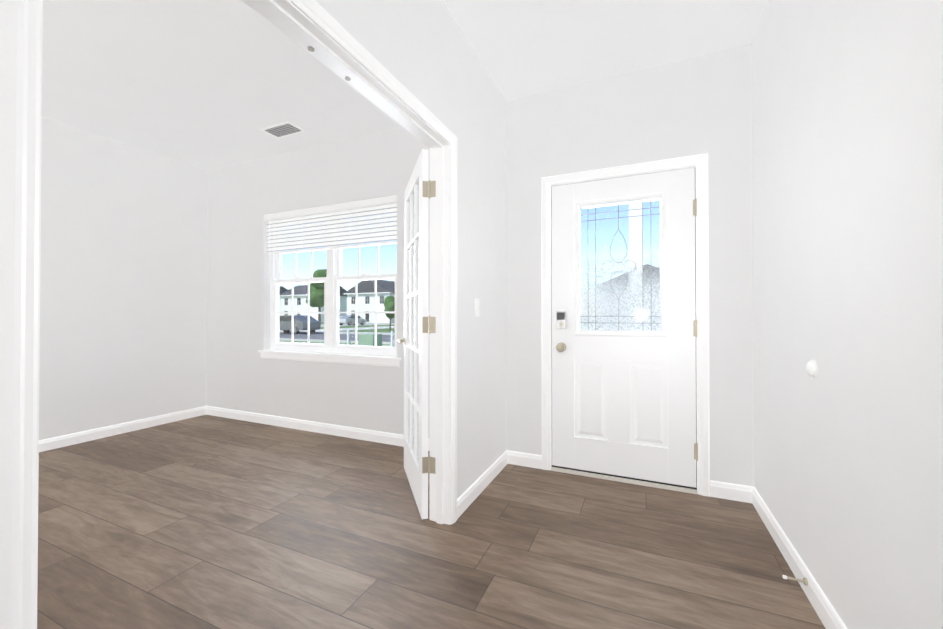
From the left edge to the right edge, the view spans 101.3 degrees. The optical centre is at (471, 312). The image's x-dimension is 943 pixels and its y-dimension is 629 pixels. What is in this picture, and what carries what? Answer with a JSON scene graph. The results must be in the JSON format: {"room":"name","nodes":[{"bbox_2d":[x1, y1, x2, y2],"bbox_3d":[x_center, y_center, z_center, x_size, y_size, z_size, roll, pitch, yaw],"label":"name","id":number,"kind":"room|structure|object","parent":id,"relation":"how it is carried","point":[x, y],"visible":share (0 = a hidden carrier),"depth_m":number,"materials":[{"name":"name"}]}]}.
{"room":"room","nodes":[
{"label":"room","id":0,"kind":"room"},
{"bbox_2d":[39,117,207,439],"bbox_3d":[-3.968,-0.239,2.318,0.150,2.740,4.530,0,-1,24],"label":"wall","id":1,"kind":"structure","parent":0,"point":[123,300],"depth_m":3.61,"materials":[{"name":"paint"}]},
{"bbox_2d":[39,406,206,451],"bbox_3d":[-3.862,1.083,2.342,0.014,0.096,4.380,0,-1,24],"label":"baseboard","id":2,"kind":"structure","parent":1,"relation":"attached to","point":[47,444],"depth_m":3.59,"materials":[{"name":"paint"}]},
{"bbox_2d":[42,0,768,170],"bbox_3d":[-1.915,-1.714,0.527,5.361,0.180,6.490,0,-1,24],"label":"ceiling","id":3,"kind":"structure","parent":0,"point":[208,85],"depth_m":2.47,"materials":[{"name":"paint"}]},
{"bbox_2d":[259,121,305,138],"bbox_3d":[-1.657,-1.596,3.391,0.350,0.009,0.190,0,-1,24],"label":"ceiling vent","id":4,"kind":"object","parent":3,"relation":"in","point":[282,129],"visible":1,"depth_m":3.38,"materials":[{"name":"white plastic"}]},
{"bbox_2d":[315,0,505,498],"bbox_3d":[-1.037,-0.257,0.122,0.115,2.740,6.180,0,-1,24],"label":"wall","id":5,"kind":"structure","parent":0,"point":[423,53],"depth_m":2.29,"materials":[{"name":"paint"}]},
{"bbox_2d":[0,0,456,628],"bbox_3d":[-0.480,0.077,1.382,0.151,2.092,1.664,0,-1,24],"label":"trim","id":6,"kind":"structure","parent":5,"relation":"attached to","point":[314,28],"depth_m":0.65,"materials":[{"name":"paint"}]},
{"bbox_2d":[397,149,435,518],"bbox_3d":[-0.348,0.119,2.456,0.575,2.010,0.594,0,-1,24],"label":"french door","id":7,"kind":"structure","parent":5,"relation":"in","point":[419,327],"depth_m":2.33,"materials":[{"name":"white wood"}]},
{"bbox_2d":[475,298,479,316],"bbox_3d":[0.038,-0.028,2.400,0.011,0.115,0.069,0,-1,24],"label":"switch plate","id":8,"kind":"object","parent":5,"relation":"attached to","point":[477,307],"visible":1,"depth_m":2.39,"materials":[{"name":"white plastic"}]},
{"bbox_2d":[457,450,510,518],"bbox_3d":[0.092,1.085,2.510,0.014,0.096,0.878,0,-1,24],"label":"baseboard","id":9,"kind":"structure","parent":5,"relation":"attached to","point":[465,500],"depth_m":2.44,"materials":[{"name":"paint"}]},
{"bbox_2d":[37,415,825,628],"bbox_3d":[-1.915,1.316,0.502,5.361,0.400,6.490,0,-1,24],"label":"floor","id":10,"kind":"structure","parent":0,"point":[207,522],"depth_m":1.86,"materials":[{"name":"laminate"}]},
{"bbox_2d":[206,43,753,486],"bbox_3d":[-0.690,-0.230,3.434,5.246,2.740,0.160,0,-1,24],"label":"wall","id":11,"kind":"structure","parent":0,"point":[698,105],"depth_m":2.87,"materials":[{"name":"paint"}]},
{"bbox_2d":[207,406,429,450],"bbox_3d":[-1.402,1.094,3.643,3.405,0.096,0.014,0,-1,24],"label":"baseboard","id":12,"kind":"structure","parent":11,"relation":"attached to","point":[318,427],"depth_m":3.68,"materials":[{"name":"paint"}]},
{"bbox_2d":[258,350,400,366],"bbox_3d":[-1.383,0.434,3.672,1.730,0.083,0.110,0,-1,24],"label":"trim","id":13,"kind":"structure","parent":11,"relation":"attached to","point":[375,360],"depth_m":3.59,"materials":[{"name":"paint"}]},
{"bbox_2d":[270,203,396,355],"bbox_3d":[-1.348,-0.310,3.757,1.640,1.404,0.092,0,-1,24],"label":"window","id":14,"kind":"structure","parent":11,"relation":"in","point":[331,298],"depth_m":3.73,"materials":[{"name":"plastic"}]},
{"bbox_2d":[264,195,396,273],"bbox_3d":[-1.380,-0.702,3.688,1.632,0.618,0.064,0,-1,24],"label":"window blind","id":15,"kind":"object","parent":14,"relation":"attached to","point":[326,236],"visible":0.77,"depth_m":3.65,"materials":[{"name":"white plastic"}]},
{"bbox_2d":[552,167,697,487],"bbox_3d":[0.991,0.094,2.591,0.913,2.012,0.122,0,-1,24],"label":"front door","id":16,"kind":"structure","parent":11,"relation":"in","point":[624,384],"depth_m":2.59,"materials":[{"name":"paint"}]},
{"bbox_2d":[541,153,709,496],"bbox_3d":[1.025,0.077,2.680,1.044,2.114,0.208,0,-1,24],"label":"door frame","id":17,"kind":"structure","parent":11,"relation":"attached to","point":[699,162],"depth_m":2.48,"materials":[{"name":"paint"}]},
{"bbox_2d":[752,0,942,628],"bbox_3d":[0.484,-0.263,-0.544,0.115,2.740,6.490,0,-1,24],"label":"wall","id":18,"kind":"structure","parent":0,"point":[847,126],"depth_m":1.21,"materials":[{"name":"paint"}]},
{"bbox_2d":[747,486,846,628],"bbox_3d":[0.423,1.060,-0.534,0.014,0.096,6.180,0,-1,24],"label":"baseboard","id":19,"kind":"structure","parent":18,"relation":"attached to","point":[826,612],"depth_m":1.62,"materials":[{"name":"paint"}]},
{"bbox_2d":[782,575,807,585],"bbox_3d":[1.291,1.067,1.543,0.076,0.026,0.026,0,-1,24],"label":"door stop","id":20,"kind":"object","parent":19,"relation":"attached to","point":[804,581],"visible":1,"depth_m":1.54,"materials":[{"name":"silver metal"}]},
{"bbox_2d":[806,360,816,377],"bbox_3d":[1.317,0.219,1.495,0.033,0.068,0.068,0,-1,24],"label":"bumper cover","id":21,"kind":"object","parent":18,"relation":"attached to","point":[811,368],"visible":0.98,"depth_m":1.48,"materials":[{"name":"white plastic"}]},
{"label":"outside","id":22,"kind":"structure","parent":0,"visible":0},
{"bbox_2d":[279,323,394,355],"bbox_3d":[13.017,2.513,103.332,380.000,0.300,320.000,0,-1,24],"label":"lawn","id":23,"kind":"structure","parent":22,"point":[380,330],"depth_m":38.49,"materials":[{"name":"green plant"}]},
{"bbox_2d":[306,269,326,321],"bbox_3d":[-25.941,-2.668,66.153,5.337,9.449,4.871,0,-1,24],"label":"tree","id":24,"kind":"object","parent":23,"relation":"on","point":[318,288],"depth_m":64.74,"materials":[{"name":"green plant"}]},
{"bbox_2d":[279,322,394,346],"bbox_3d":[-13.845,1.802,42.503,380.000,0.120,57.000,0,-1,24],"label":"road","id":25,"kind":"structure","parent":23,"relation":"on","point":[313,337],"depth_m":28.57,"materials":[{"name":"grey asphalt"}]},
{"bbox_2d":[347,330,392,346],"bbox_3d":[-4.145,1.191,15.705,2.300,0.900,0.600,0,-1,24],"label":"utility box","id":26,"kind":"object","parent":23,"relation":"on","point":[367,338],"depth_m":15.45,"materials":[{"name":"green metal"}]},
{"bbox_2d":[384,296,394,331],"bbox_3d":[-7.105,0.149,34.055,1.496,3.287,1.524,0,-1,24],"label":"tree","id":27,"kind":"object","parent":23,"relation":"on","point":[387,300],"depth_m":33.65,"materials":[{"name":"green plant"}]},
{"bbox_2d":[280,264,659,322],"bbox_3d":[-3.372,-2.336,76.158,116.900,8.950,13.930,0,-1,24],"label":"house","id":28,"kind":"structure","parent":23,"relation":"on","point":[349,297],"depth_m":77.73,"materials":[{"name":"white"}]},
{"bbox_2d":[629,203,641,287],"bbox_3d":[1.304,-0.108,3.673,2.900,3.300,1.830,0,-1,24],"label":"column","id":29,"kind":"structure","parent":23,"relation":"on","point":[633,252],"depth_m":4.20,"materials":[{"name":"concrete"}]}
]}

